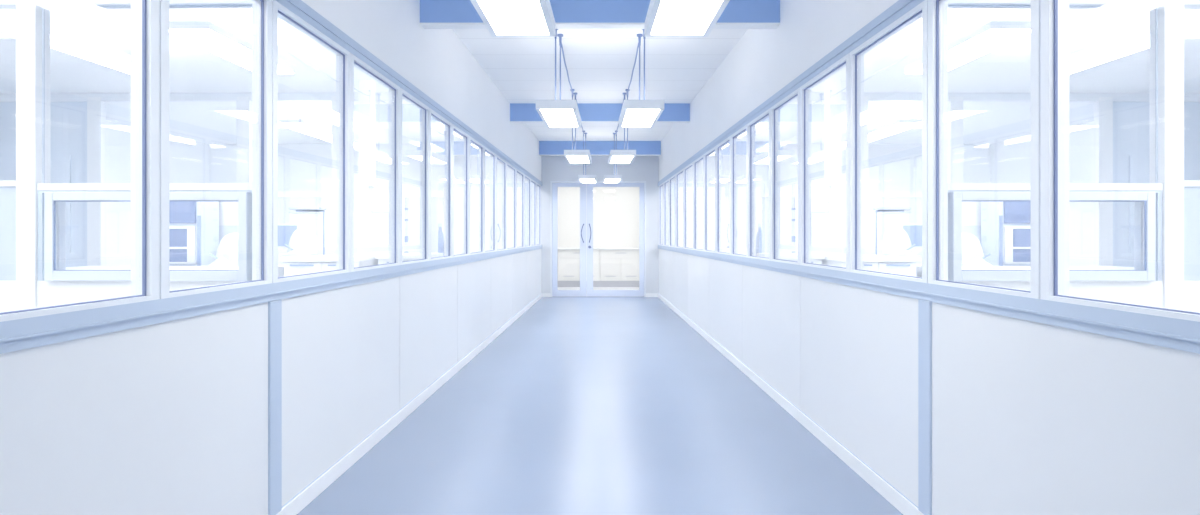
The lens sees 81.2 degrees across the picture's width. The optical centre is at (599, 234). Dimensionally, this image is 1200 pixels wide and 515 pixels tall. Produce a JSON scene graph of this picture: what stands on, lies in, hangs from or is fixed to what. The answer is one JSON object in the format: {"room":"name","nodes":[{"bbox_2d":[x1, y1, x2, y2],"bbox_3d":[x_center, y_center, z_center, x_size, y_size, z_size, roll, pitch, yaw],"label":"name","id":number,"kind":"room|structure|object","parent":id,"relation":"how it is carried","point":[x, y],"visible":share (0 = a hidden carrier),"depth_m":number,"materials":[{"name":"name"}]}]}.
{"room":"laboratory corridor","nodes":[
{"label":"laboratory corridor","id":0,"kind":"room"},
{"bbox_2d":[0,0,251,311],"bbox_3d":[-4.675,-0.287,2.932,6.551,3.038,0.090,0,0,1],"label":"window frame","id":1,"kind":"structure","parent":0,"point":[33,272],"depth_m":2.86,"materials":[{"name":"white metal"}]},
{"bbox_2d":[106,121,208,265],"bbox_3d":[-7.943,-0.287,6.313,0.100,3.038,15.400,0,0,1],"label":"wall","id":2,"kind":"structure","parent":0,"point":[188,159],"depth_m":11.49,"materials":[{"name":"white"}]},
{"bbox_2d":[0,92,489,266],"bbox_3d":[-4.577,-0.287,8.926,6.540,3.038,0.100,0,0,1],"label":"wall","id":3,"kind":"structure","parent":0,"point":[77,120],"depth_m":8.92,"materials":[{"name":"white laminate"}]},
{"bbox_2d":[289,207,325,213],"bbox_3d":[-3.661,-0.307,8.770,0.386,0.071,0.226,0,0,0],"label":"shelf","id":4,"kind":"object","parent":3,"relation":"attached to","point":[299,210],"visible":0.86,"depth_m":8.66,"materials":[{"name":"white laminate"}]},
{"bbox_2d":[371,202,402,212],"bbox_3d":[-2.634,-0.338,8.658,0.284,0.133,0.374,0,0,0],"label":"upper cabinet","id":5,"kind":"object","parent":3,"relation":"attached to","point":[376,207],"visible":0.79,"depth_m":8.47,"materials":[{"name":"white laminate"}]},
{"bbox_2d":[0,0,540,514],"bbox_3d":[-1.332,-0.287,5.710,0.060,3.038,16.420,0,0,1],"label":"wall","id":6,"kind":"structure","parent":0,"point":[169,417],"depth_m":2.75,"materials":[{"name":"paint"}]},
{"bbox_2d":[0,0,159,321],"bbox_3d":[-1.389,-0.386,1.738,0.062,1.165,0.836,0,0,1],"label":"window","id":7,"kind":"structure","parent":6,"relation":"in","point":[145,14],"depth_m":2.11,"materials":[{"name":"silver metal"}]},
{"bbox_2d":[160,0,271,298],"bbox_3d":[-1.376,-0.386,2.512,0.062,1.165,0.712,0,0,1],"label":"window","id":8,"kind":"structure","parent":6,"relation":"in","point":[261,9],"depth_m":2.82,"materials":[{"name":"silver metal"}]},
{"bbox_2d":[0,245,541,353],"bbox_3d":[-1.322,0.234,5.699,0.080,0.073,16.400,0,0,1],"label":"trim","id":9,"kind":"structure","parent":6,"relation":"attached to","point":[19,334],"depth_m":2.23,"materials":[{"name":"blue metal"}]},
{"bbox_2d":[268,299,281,514],"bbox_3d":[-1.346,0.717,2.898,0.014,0.891,0.098,0,0,0],"label":"trim","id":10,"kind":"structure","parent":6,"relation":"attached to","point":[274,307],"depth_m":2.88,"materials":[{"name":"blue metal"}]},
{"bbox_2d":[272,0,350,282],"bbox_3d":[-1.363,-0.386,3.296,0.062,1.165,0.857,0,0,1],"label":"window","id":11,"kind":"structure","parent":6,"relation":"in","point":[343,57],"depth_m":3.67,"materials":[{"name":"silver metal"}]},
{"bbox_2d":[351,53,399,271],"bbox_3d":[-1.348,-0.386,4.160,0.062,1.165,0.870,0,0,1],"label":"window","id":12,"kind":"structure","parent":6,"relation":"in","point":[394,90],"depth_m":4.55,"materials":[{"name":"silver metal"}]},
{"bbox_2d":[276,293,541,514],"bbox_3d":[-1.297,1.192,5.699,0.014,0.080,16.400,0,0,1],"label":"baseboard","id":13,"kind":"structure","parent":6,"relation":"attached to","point":[316,487],"depth_m":4.12,"materials":[{"name":"white paint"}]},
{"bbox_2d":[276,0,541,185],"bbox_3d":[-1.322,-1.009,5.699,0.080,0.082,16.400,0,0,1],"label":"trim","id":14,"kind":"structure","parent":6,"relation":"attached to","point":[301,9],"depth_m":4.15,"materials":[{"name":"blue metal"}]},
{"bbox_2d":[400,88,428,264],"bbox_3d":[-1.334,-0.386,4.963,0.062,1.165,0.736,0,0,1],"label":"window","id":15,"kind":"structure","parent":6,"relation":"in","point":[424,110],"depth_m":5.28,"materials":[{"name":"silver metal"}]},
{"bbox_2d":[429,108,451,260],"bbox_3d":[-1.321,-0.386,5.714,0.062,1.165,0.767,0,0,1],"label":"window","id":16,"kind":"structure","parent":6,"relation":"in","point":[447,125],"depth_m":6.05,"materials":[{"name":"silver metal"}]},
{"bbox_2d":[452,124,469,257],"bbox_3d":[-1.308,-0.386,6.462,0.062,1.165,0.730,0,0,1],"label":"window","id":17,"kind":"structure","parent":6,"relation":"in","point":[465,137],"depth_m":6.78,"materials":[{"name":"silver metal"}]},
{"bbox_2d":[470,136,483,254],"bbox_3d":[-1.295,-0.386,7.222,0.062,1.165,0.790,0,0,1],"label":"window","id":18,"kind":"structure","parent":6,"relation":"in","point":[473,141],"depth_m":7.57,"materials":[{"name":"silver metal"}]},
{"bbox_2d":[484,146,495,252],"bbox_3d":[-1.282,-0.386,8.007,0.062,1.165,0.780,0,0,1],"label":"window","id":19,"kind":"structure","parent":6,"relation":"in","point":[486,150],"depth_m":8.35,"materials":[{"name":"silver metal"}]},
{"bbox_2d":[496,154,506,250],"bbox_3d":[-1.268,-0.386,8.822,0.062,1.165,0.850,0,0,1],"label":"window","id":20,"kind":"structure","parent":6,"relation":"in","point":[504,163],"depth_m":9.20,"materials":[{"name":"silver metal"}]},
{"bbox_2d":[507,162,516,249],"bbox_3d":[-1.252,-0.386,9.717,0.062,1.165,0.940,0,0,1],"label":"window","id":21,"kind":"structure","parent":6,"relation":"in","point":[514,170],"depth_m":10.14,"materials":[{"name":"silver metal"}]},
{"bbox_2d":[517,169,523,247],"bbox_3d":[-1.237,-0.386,10.642,0.062,1.165,0.910,0,0,1],"label":"window","id":22,"kind":"structure","parent":6,"relation":"in","point":[520,176],"depth_m":10.79,"materials":[{"name":"glass"}]},
{"bbox_2d":[524,174,530,246],"bbox_3d":[-1.221,-0.386,11.547,0.062,1.165,0.900,0,0,1],"label":"window","id":23,"kind":"structure","parent":6,"relation":"in","point":[527,180],"depth_m":11.68,"materials":[{"name":"glass"}]},
{"bbox_2d":[531,179,535,245],"bbox_3d":[-1.206,-0.386,12.421,0.062,1.165,0.850,0,0,1],"label":"window","id":24,"kind":"structure","parent":6,"relation":"in","point":[533,183],"depth_m":12.57,"materials":[{"name":"glass"}]},
{"bbox_2d":[536,182,540,245],"bbox_3d":[-1.191,-0.386,13.286,0.062,1.165,0.880,0,0,1],"label":"window","id":25,"kind":"structure","parent":6,"relation":"in","point":[538,186],"depth_m":13.43,"materials":[{"name":"glass"}]},
{"bbox_2d":[209,144,511,265],"bbox_3d":[-4.492,-0.287,13.905,6.540,3.038,0.100,0,0,1],"label":"wall","id":26,"kind":"structure","parent":0,"point":[301,167],"depth_m":13.86,"materials":[{"name":"white"}]},
{"bbox_2d":[558,183,638,247],"bbox_3d":[0.000,-0.287,17.450,6.000,3.038,0.100,0,0,0],"label":"wall","id":27,"kind":"structure","parent":0,"point":[615,209],"depth_m":17.40,"materials":[{"name":"white paint"}]},
{"bbox_2d":[297,287,902,514],"bbox_3d":[0.000,1.272,7.500,6.000,0.080,20.000,0,0,0],"label":"floor","id":28,"kind":"structure","parent":0,"point":[580,405],"depth_m":4.22,"materials":[{"name":"plastic"}]},
{"bbox_2d":[558,250,599,286],"bbox_3d":[-0.495,0.789,16.933,0.988,0.885,0.915,0,0,0],"label":"base cabinet","id":29,"kind":"object","parent":28,"relation":"on","point":[568,260],"visible":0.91,"depth_m":16.50,"materials":[{"name":"white paint"}]},
{"bbox_2d":[600,250,638,286],"bbox_3d":[0.495,0.789,16.933,0.988,0.885,0.915,0,0,0],"label":"base cabinet","id":30,"kind":"object","parent":28,"relation":"on","point":[618,268],"visible":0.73,"depth_m":16.50,"materials":[{"name":"white paint"}]},
{"bbox_2d":[0,9,1199,143],"bbox_3d":[0.000,-1.856,5.755,16.049,0.100,16.511,0,0,0],"label":"ceiling","id":31,"kind":"structure","parent":0,"point":[1007,68],"depth_m":7.88,"materials":[{"name":"white"}]},
{"bbox_2d":[0,10,15,35],"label":"light","id":32,"kind":"object","parent":31,"relation":"hanging from","point":[7,17],"depth_m":4.93,"materials":[{"name":"white"}]},
{"bbox_2d":[50,25,130,73],"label":"light","id":33,"kind":"object","parent":31,"relation":"hanging from","point":[74,44],"depth_m":5.73,"materials":[{"name":"white"}]},
{"bbox_2d":[169,9,294,73],"bbox_3d":[-3.025,-1.653,5.829,0.374,0.306,1.406,0,0,0],"label":"light","id":34,"kind":"object","parent":31,"relation":"hanging from","point":[207,35],"visible":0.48,"depth_m":5.46,"materials":[{"name":"white"}]},
{"bbox_2d":[169,29,293,73],"bbox_3d":[-3.025,-1.506,5.829,0.354,0.012,1.386,0,0,0],"label":"diffuser","id":35,"kind":"object","parent":34,"relation":"attached to","point":[215,41],"depth_m":5.54,"materials":[{"name":"plastic"}]},
{"bbox_2d":[278,104,358,145],"bbox_3d":[-4.193,-1.653,10.649,0.350,0.306,2.400,0,0,1],"label":"light","id":36,"kind":"object","parent":31,"relation":"hanging from","point":[300,125],"visible":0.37,"depth_m":9.95,"materials":[{"name":"white"}]},
{"bbox_2d":[278,123,358,145],"bbox_3d":[-4.193,-1.506,10.649,0.330,0.012,2.380,0,0,1],"label":"diffuser","id":37,"kind":"object","parent":36,"relation":"attached to","point":[307,128],"depth_m":10.08,"materials":[{"name":"plastic"}]},
{"bbox_2d":[357,80,376,186],"bbox_3d":[-2.729,-1.186,8.204,0.172,1.238,0.193,0,0,0],"label":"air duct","id":38,"kind":"object","parent":31,"relation":"hanging from","point":[366,87],"visible":1,"depth_m":8.12,"materials":[{"name":"white metal"}]},
{"bbox_2d":[470,0,555,36],"bbox_3d":[-0.394,-1.403,2.983,0.339,0.806,1.105,0,0,0],"label":"pendant light","id":39,"kind":"object","parent":31,"relation":"hanging from","point":[502,18],"visible":1,"depth_m":3.24,"materials":[{"name":"white"}]},
{"bbox_2d":[536,29,580,127],"bbox_3d":[-0.342,-1.403,6.032,0.337,0.806,0.991,0,0,0],"label":"pendant light","id":40,"kind":"object","parent":31,"relation":"hanging from","point":[555,113],"visible":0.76,"depth_m":5.89,"materials":[{"name":"white"}]},
{"bbox_2d":[540,109,577,126],"bbox_3d":[-0.342,-1.010,6.032,0.280,0.008,0.934,0,0,0],"label":"diffuser","id":41,"kind":"object","parent":40,"relation":"attached to","point":[551,117],"depth_m":5.99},
{"bbox_2d":[564,89,591,163],"bbox_3d":[-0.278,-1.391,9.082,0.329,0.831,1.005,0,0,0],"label":"pendant light","id":42,"kind":"object","parent":31,"relation":"hanging from","point":[572,156],"visible":0.8,"depth_m":8.75,"materials":[{"name":"white"}]},
{"bbox_2d":[420,0,779,28],"bbox_3d":[0.000,-1.681,5.160,2.635,0.290,0.120,0,0,0],"label":"ceiling beam","id":43,"kind":"structure","parent":31,"relation":"attached to","point":[434,14],"depth_m":5.10,"materials":[{"name":"paint"}]},
{"bbox_2d":[510,103,689,122],"bbox_3d":[0.000,-1.688,9.670,2.480,0.275,0.120,0,0,0],"label":"ceiling beam","id":44,"kind":"structure","parent":31,"relation":"attached to","point":[519,112],"depth_m":9.61,"materials":[{"name":"paint"}]},
{"bbox_2d":[539,141,660,155],"bbox_3d":[0.000,-1.680,13.510,2.349,0.292,0.120,0,0,0],"label":"ceiling beam","id":45,"kind":"structure","parent":31,"relation":"attached to","point":[546,148],"depth_m":13.45,"materials":[{"name":"paint"}]},
{"bbox_2d":[608,89,635,163],"bbox_3d":[0.278,-1.391,9.082,0.329,0.831,1.005,0,0,0],"label":"pendant light","id":46,"kind":"object","parent":31,"relation":"hanging from","point":[624,156],"visible":0.78,"depth_m":8.75,"materials":[{"name":"white"}]},
{"bbox_2d":[619,29,663,127],"bbox_3d":[0.342,-1.403,6.032,0.337,0.806,0.991,0,0,0],"label":"pendant light","id":47,"kind":"object","parent":31,"relation":"hanging from","point":[639,113],"visible":0.8,"depth_m":5.89,"materials":[{"name":"white"}]},
{"bbox_2d":[622,109,659,126],"bbox_3d":[0.342,-1.010,6.032,0.280,0.008,0.934,0,0,0],"label":"diffuser","id":48,"kind":"object","parent":47,"relation":"attached to","point":[630,117],"depth_m":5.99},
{"bbox_2d":[644,0,729,36],"bbox_3d":[0.394,-1.403,2.983,0.339,0.806,1.105,0,0,0],"label":"pendant light","id":49,"kind":"object","parent":31,"relation":"hanging from","point":[664,18],"visible":1,"depth_m":3.24,"materials":[{"name":"white"}]},
{"bbox_2d":[823,80,842,186],"bbox_3d":[2.729,-1.186,8.204,0.172,1.238,0.193,0,0,0],"label":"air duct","id":50,"kind":"object","parent":31,"relation":"hanging from","point":[832,87],"visible":1,"depth_m":8.12,"materials":[{"name":"white metal"}]},
{"bbox_2d":[841,104,921,145],"bbox_3d":[4.193,-1.653,10.649,0.350,0.306,2.400,0,0,-1],"label":"light","id":51,"kind":"object","parent":31,"relation":"hanging from","point":[899,125],"visible":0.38,"depth_m":9.95,"materials":[{"name":"white"}]},
{"bbox_2d":[841,123,921,145],"bbox_3d":[4.193,-1.506,10.649,0.330,0.012,2.380,0,0,-1],"label":"diffuser","id":52,"kind":"object","parent":51,"relation":"attached to","point":[891,128],"depth_m":10.08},
{"bbox_2d":[905,9,1030,73],"bbox_3d":[3.025,-1.653,5.829,0.374,0.306,1.406,0,0,0],"label":"light","id":53,"kind":"object","parent":31,"relation":"hanging from","point":[992,35],"visible":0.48,"depth_m":5.46,"materials":[{"name":"white"}]},
{"bbox_2d":[906,29,1030,73],"bbox_3d":[3.025,-1.506,5.829,0.354,0.012,1.386,0,0,0],"label":"diffuser","id":54,"kind":"object","parent":53,"relation":"attached to","point":[984,41],"depth_m":5.54,"materials":[{"name":"plastic"}]},
{"bbox_2d":[1069,25,1149,73],"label":"light","id":55,"kind":"object","parent":31,"relation":"hanging from","point":[1125,44],"depth_m":5.73,"materials":[{"name":"white"}]},
{"bbox_2d":[541,156,658,292],"bbox_3d":[0.000,-0.287,13.960,2.483,3.038,0.120,0,0,0],"label":"wall","id":56,"kind":"structure","parent":0,"point":[553,168],"depth_m":13.90,"materials":[{"name":"paint"}]},
{"bbox_2d":[552,183,585,296],"bbox_3d":[-0.610,0.094,13.900,0.678,2.260,0.100,0,0,0],"label":"door","id":57,"kind":"structure","parent":56,"relation":"in","point":[555,292],"depth_m":13.90,"materials":[{"name":"blue"}]},
{"bbox_2d":[550,181,645,296],"bbox_3d":[-0.035,0.080,13.944,1.896,2.304,0.112,0,0,0],"label":"trim","id":58,"kind":"structure","parent":56,"relation":"attached to","point":[551,182],"depth_m":13.89,"materials":[{"name":"silver metal"}]},
{"bbox_2d":[587,183,643,296],"bbox_3d":[0.307,0.094,13.900,1.144,2.260,0.100,0,0,0],"label":"door","id":59,"kind":"structure","parent":56,"relation":"in","point":[590,292],"depth_m":13.90,"materials":[{"name":"blue"}]},
{"bbox_2d":[688,144,990,265],"bbox_3d":[4.492,-0.287,13.905,6.540,3.038,0.100,0,0,-1],"label":"wall","id":60,"kind":"structure","parent":0,"point":[891,167],"depth_m":13.86,"materials":[{"name":"white"}]},
{"bbox_2d":[659,0,1199,514],"bbox_3d":[1.332,-0.287,5.710,0.060,3.038,16.420,0,0,-1],"label":"wall","id":61,"kind":"structure","parent":0,"point":[1029,417],"depth_m":2.75,"materials":[{"name":"paint"}]},
{"bbox_2d":[659,182,663,245],"bbox_3d":[1.191,-0.386,13.286,0.062,1.165,0.880,0,0,-1],"label":"window","id":62,"kind":"structure","parent":61,"relation":"in","point":[661,186],"depth_m":13.43,"materials":[{"name":"glass"}]},
{"bbox_2d":[664,179,668,245],"bbox_3d":[1.206,-0.386,12.421,0.062,1.165,0.850,0,0,-1],"label":"window","id":63,"kind":"structure","parent":61,"relation":"in","point":[666,183],"depth_m":12.57,"materials":[{"name":"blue metal"}]},
{"bbox_2d":[669,174,675,246],"bbox_3d":[1.221,-0.386,11.547,0.062,1.165,0.900,0,0,-1],"label":"window","id":64,"kind":"structure","parent":61,"relation":"in","point":[672,180],"depth_m":11.68,"materials":[{"name":"glass"}]},
{"bbox_2d":[676,169,682,247],"bbox_3d":[1.237,-0.386,10.642,0.062,1.165,0.910,0,0,-1],"label":"window","id":65,"kind":"structure","parent":61,"relation":"in","point":[679,176],"depth_m":10.79,"materials":[{"name":"glass"}]},
{"bbox_2d":[683,162,692,249],"bbox_3d":[1.252,-0.386,9.717,0.062,1.165,0.940,0,0,-1],"label":"window","id":66,"kind":"structure","parent":61,"relation":"in","point":[685,170],"depth_m":10.14,"materials":[{"name":"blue metal"}]},
{"bbox_2d":[693,154,703,250],"bbox_3d":[1.268,-0.386,8.822,0.062,1.165,0.850,0,0,-1],"label":"window","id":67,"kind":"structure","parent":61,"relation":"in","point":[695,163],"depth_m":9.20,"materials":[{"name":"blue metal"}]},
{"bbox_2d":[704,146,715,252],"bbox_3d":[1.282,-0.386,8.007,0.062,1.165,0.780,0,0,-1],"label":"window","id":68,"kind":"structure","parent":61,"relation":"in","point":[713,150],"depth_m":8.35,"materials":[{"name":"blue metal"}]},
{"bbox_2d":[716,136,729,254],"bbox_3d":[1.295,-0.386,7.222,0.062,1.165,0.790,0,0,-1],"label":"window","id":69,"kind":"structure","parent":61,"relation":"in","point":[726,141],"depth_m":7.57,"materials":[{"name":"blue metal"}]},
{"bbox_2d":[730,124,747,257],"bbox_3d":[1.308,-0.386,6.462,0.062,1.165,0.730,0,0,-1],"label":"window","id":70,"kind":"structure","parent":61,"relation":"in","point":[734,137],"depth_m":6.78,"materials":[{"name":"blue metal"}]},
{"bbox_2d":[748,108,770,260],"bbox_3d":[1.321,-0.386,5.714,0.062,1.165,0.767,0,0,-1],"label":"window","id":71,"kind":"structure","parent":61,"relation":"in","point":[751,125],"depth_m":6.05,"materials":[{"name":"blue metal"}]},
{"bbox_2d":[771,88,799,264],"bbox_3d":[1.334,-0.386,4.963,0.062,1.165,0.736,0,0,-1],"label":"window","id":72,"kind":"structure","parent":61,"relation":"in","point":[775,110],"depth_m":5.28,"materials":[{"name":"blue metal"}]},
{"bbox_2d":[658,293,923,514],"bbox_3d":[1.297,1.192,5.699,0.014,0.080,16.400,0,0,-1],"label":"baseboard","id":73,"kind":"structure","parent":61,"relation":"attached to","point":[883,487],"depth_m":4.12,"materials":[{"name":"white paint"}]},
{"bbox_2d":[658,0,923,185],"bbox_3d":[1.322,-1.009,5.699,0.080,0.082,16.400,0,0,-1],"label":"trim","id":74,"kind":"structure","parent":61,"relation":"attached to","point":[898,9],"depth_m":4.15,"materials":[{"name":"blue metal"}]},
{"bbox_2d":[800,53,848,271],"bbox_3d":[1.348,-0.386,4.160,0.062,1.165,0.870,0,0,-1],"label":"window","id":75,"kind":"structure","parent":61,"relation":"in","point":[805,90],"depth_m":4.55,"materials":[{"name":"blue metal"}]},
{"bbox_2d":[849,0,927,282],"bbox_3d":[1.363,-0.386,3.296,0.062,1.165,0.857,0,0,-1],"label":"window","id":76,"kind":"structure","parent":61,"relation":"in","point":[856,57],"depth_m":3.67,"materials":[{"name":"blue metal"}]},
{"bbox_2d":[918,299,931,514],"bbox_3d":[1.346,0.717,2.898,0.014,0.891,0.098,0,0,0],"label":"trim","id":77,"kind":"structure","parent":61,"relation":"attached to","point":[924,307],"depth_m":2.88,"materials":[{"name":"blue metal"}]},
{"bbox_2d":[658,245,1199,353],"bbox_3d":[1.322,0.234,5.699,0.080,0.073,16.400,0,0,-1],"label":"trim","id":78,"kind":"structure","parent":61,"relation":"attached to","point":[1179,334],"depth_m":2.23,"materials":[{"name":"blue metal"}]},
{"bbox_2d":[928,0,1039,298],"bbox_3d":[1.376,-0.386,2.512,0.062,1.165,0.712,0,0,-1],"label":"window","id":79,"kind":"structure","parent":61,"relation":"in","point":[937,9],"depth_m":2.82,"materials":[{"name":"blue metal"}]},
{"bbox_2d":[1040,0,1199,321],"bbox_3d":[1.389,-0.386,1.738,0.062,1.165,0.836,0,0,-1],"label":"window","id":80,"kind":"structure","parent":61,"relation":"in","point":[1054,14],"depth_m":2.11,"materials":[{"name":"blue metal"}]},
{"bbox_2d":[710,92,1199,266],"bbox_3d":[4.577,-0.287,8.926,6.540,3.038,0.100,0,0,-1],"label":"wall","id":81,"kind":"structure","parent":0,"point":[1121,120],"depth_m":8.92,"materials":[{"name":"paint"}]},
{"bbox_2d":[797,202,828,212],"bbox_3d":[2.634,-0.338,8.658,0.284,0.133,0.374,0,0,0],"label":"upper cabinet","id":82,"kind":"object","parent":81,"relation":"attached to","point":[816,207],"visible":0.72,"depth_m":8.47,"materials":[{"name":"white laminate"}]},
{"bbox_2d":[874,207,910,213],"bbox_3d":[3.661,-0.307,8.770,0.386,0.071,0.226,0,0,0],"label":"shelf","id":83,"kind":"object","parent":81,"relation":"attached to","point":[881,210],"visible":0.86,"depth_m":8.66,"materials":[{"name":"white laminate"}]},
{"bbox_2d":[991,121,1093,265],"bbox_3d":[7.943,-0.287,6.313,0.100,3.038,15.400,0,0,-1],"label":"wall","id":84,"kind":"structure","parent":0,"point":[1010,159],"depth_m":11.49,"materials":[{"name":"white"}]},
{"bbox_2d":[948,0,1199,311],"bbox_3d":[4.675,-0.287,2.932,6.551,3.038,0.090,0,0,-1],"label":"wall","id":85,"kind":"structure","parent":0,"point":[1166,272],"depth_m":2.86,"materials":[{"name":"paint"}]},
{"bbox_2d":[1184,10,1199,35],"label":"light","id":86,"kind":"object","parent":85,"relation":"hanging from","point":[1191,17],"depth_m":4.93,"materials":[{"name":"white"}]},
{"bbox_3d":[-4.623,1.272,6.256,6.803,0.080,15.510,0,0,0],"label":"floor","id":87,"kind":"structure","parent":0,"visible":0},
{"bbox_2d":[66,266,283,276],"bbox_3d":[-4.409,0.781,7.078,2.154,0.902,0.886,0,0,0],"label":"laboratory bench","id":88,"kind":"object","parent":87,"relation":"on","point":[280,268],"visible":0.02,"depth_m":7.11,"materials":[{"name":"white laminate"}]},
{"bbox_2d":[66,266,283,271],"bbox_3d":[-4.409,0.355,7.078,2.154,0.050,0.886,0,0,0],"label":"countertop","id":89,"kind":"structure","parent":88,"relation":"on","point":[280,268],"depth_m":6.90,"materials":[{"name":"white laminate"}]},
{"bbox_2d":[202,257,237,268],"bbox_3d":[-3.664,0.270,6.780,0.303,0.119,0.205,0,0,0],"label":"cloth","id":90,"kind":"object","parent":88,"relation":"on","point":[220,263],"visible":0.94,"depth_m":6.69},
{"bbox_2d":[209,233,237,265],"bbox_3d":[-3.757,0.154,7.165,0.382,0.352,0.352,0,0,0],"label":"instrument","id":91,"kind":"object","parent":88,"relation":"on","point":[228,246],"visible":0.5,"depth_m":7.05,"materials":[{"name":"white plastic"}]},
{"bbox_2d":[169,201,218,265],"bbox_3d":[-4.602,0.408,7.896,0.410,1.647,0.386,0,0,0],"label":"tall cabinet","id":92,"kind":"object","parent":87,"relation":"on","point":[193,226],"visible":0.25,"depth_m":7.72,"materials":[{"name":"white laminate"}]},
{"bbox_2d":[219,201,237,243],"bbox_3d":[-4.334,0.408,8.432,0.494,1.648,0.608,0,0,0],"label":"tall cabinet","id":93,"kind":"object","parent":87,"relation":"on","point":[228,210],"visible":0.09,"depth_m":8.16,"materials":[{"name":"white laminate"}]},
{"bbox_2d":[280,255,377,275],"bbox_3d":[-2.885,0.729,7.602,0.842,1.006,0.764,0,0,0],"label":"laboratory bench","id":94,"kind":"object","parent":87,"relation":"on","point":[320,263],"visible":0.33,"depth_m":7.26,"materials":[{"name":"white laminate"}]},
{"bbox_2d":[278,224,299,254],"bbox_3d":[-3.515,0.052,7.857,0.279,0.349,0.163,0,0,0],"label":"monitor","id":95,"kind":"object","parent":94,"relation":"on","point":[285,231],"visible":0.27,"depth_m":7.83,"materials":[{"name":"white plastic"}]},
{"bbox_2d":[284,228,317,255],"bbox_3d":[-3.237,0.074,7.587,0.318,0.304,0.296,0,0,0],"label":"instrument","id":96,"kind":"object","parent":94,"relation":"on","point":[303,239],"visible":0.85,"depth_m":7.51,"materials":[{"name":"white plastic"}]},
{"bbox_2d":[280,255,377,261],"bbox_3d":[-2.885,0.251,7.602,0.842,0.050,0.764,0,0,0],"label":"countertop","id":97,"kind":"structure","parent":94,"relation":"on","point":[320,258],"depth_m":7.23,"materials":[{"name":"white laminate"}]},
{"bbox_2d":[375,253,442,263],"bbox_3d":[-2.154,0.722,7.964,0.592,1.020,0.710,0,0,0],"label":"laboratory bench","id":98,"kind":"object","parent":87,"relation":"on","point":[382,258],"visible":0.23,"depth_m":7.62,"materials":[{"name":"white laminate"}]},
{"bbox_2d":[375,253,442,258],"bbox_3d":[-2.154,0.237,7.964,0.592,0.050,0.710,0,0,0],"label":"countertop","id":99,"kind":"structure","parent":98,"relation":"on","point":[404,255],"depth_m":7.62,"materials":[{"name":"white laminate"}]},
{"bbox_2d":[404,197,437,252],"bbox_3d":[-2.353,0.357,9.220,0.326,1.750,0.521,0,0,0],"label":"tall cabinet","id":100,"kind":"object","parent":87,"relation":"on","point":[411,204],"visible":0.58,"depth_m":8.98,"materials":[{"name":"white laminate"}]},
{"bbox_3d":[4.623,1.272,6.256,6.803,0.080,15.510,0,0,0],"label":"floor","id":101,"kind":"structure","parent":0,"visible":0},
{"bbox_2d":[762,197,795,252],"bbox_3d":[2.353,0.357,9.220,0.326,1.750,0.521,0,0,0],"label":"tall cabinet","id":102,"kind":"object","parent":101,"relation":"on","point":[787,204],"visible":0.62,"depth_m":8.98,"materials":[{"name":"white laminate"}]},
{"bbox_2d":[757,253,824,263],"bbox_3d":[2.154,0.722,7.964,0.592,1.020,0.710,0,0,0],"label":"laboratory bench","id":103,"kind":"object","parent":101,"relation":"on","point":[815,258],"visible":0.16,"depth_m":7.62,"materials":[{"name":"white laminate"}]},
{"bbox_2d":[757,253,824,258],"bbox_3d":[2.154,0.237,7.964,0.592,0.050,0.710,0,0,0],"label":"countertop","id":104,"kind":"structure","parent":103,"relation":"on","point":[782,255],"depth_m":7.62,"materials":[{"name":"white laminate"}]},
{"bbox_2d":[822,255,919,275],"bbox_3d":[2.885,0.729,7.602,0.842,1.006,0.764,0,0,0],"label":"laboratory bench","id":105,"kind":"object","parent":101,"relation":"on","point":[879,263],"visible":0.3,"depth_m":7.26,"materials":[{"name":"white laminate"}]},
{"bbox_2d":[822,255,919,261],"bbox_3d":[2.885,0.251,7.602,0.842,0.050,0.764,0,0,0],"label":"countertop","id":106,"kind":"structure","parent":105,"relation":"on","point":[840,258],"depth_m":7.23,"materials":[{"name":"white laminate"}]},
{"bbox_2d":[882,228,915,255],"bbox_3d":[3.237,0.074,7.587,0.318,0.304,0.296,0,0,0],"label":"instrument","id":107,"kind":"object","parent":105,"relation":"on","point":[894,239],"visible":0.83,"depth_m":7.51,"materials":[{"name":"white plastic"}]},
{"bbox_2d":[900,224,921,254],"bbox_3d":[3.515,0.052,7.857,0.279,0.349,0.163,0,0,0],"label":"monitor","id":108,"kind":"object","parent":105,"relation":"on","point":[914,231],"visible":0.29,"depth_m":7.83,"materials":[{"name":"white plastic"}]},
{"bbox_2d":[962,201,980,243],"bbox_3d":[4.334,0.408,8.432,0.494,1.648,0.608,0,0,0],"label":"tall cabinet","id":109,"kind":"object","parent":101,"relation":"on","point":[971,210],"visible":0.09,"depth_m":8.16,"materials":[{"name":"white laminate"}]},
{"bbox_2d":[981,201,1030,265],"bbox_3d":[4.602,0.408,7.896,0.410,1.647,0.386,0,0,0],"label":"tall cabinet","id":110,"kind":"object","parent":101,"relation":"on","point":[1005,226],"visible":0.31,"depth_m":7.72,"materials":[{"name":"white laminate"}]},
{"bbox_2d":[916,266,1133,276],"bbox_3d":[4.409,0.781,7.078,2.154,0.902,0.886,0,0,0],"label":"laboratory bench","id":111,"kind":"object","parent":101,"relation":"on","point":[918,268],"visible":0.02,"depth_m":7.11,"materials":[{"name":"white laminate"}]},
{"bbox_2d":[962,233,990,265],"bbox_3d":[3.757,0.154,7.165,0.382,0.352,0.352,0,0,0],"label":"instrument","id":112,"kind":"object","parent":111,"relation":"on","point":[971,246],"visible":0.45,"depth_m":7.05,"materials":[{"name":"white plastic"}]},
{"bbox_2d":[962,257,997,268],"bbox_3d":[3.664,0.270,6.780,0.303,0.119,0.205,0,0,0],"label":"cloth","id":113,"kind":"object","parent":111,"relation":"on","point":[976,263],"visible":0.92,"depth_m":6.69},
{"bbox_2d":[916,266,1133,271],"bbox_3d":[4.409,0.355,7.078,2.154,0.050,0.886,0,0,0],"label":"countertop","id":114,"kind":"structure","parent":111,"relation":"on","point":[918,268],"depth_m":6.90,"materials":[{"name":"white laminate"}]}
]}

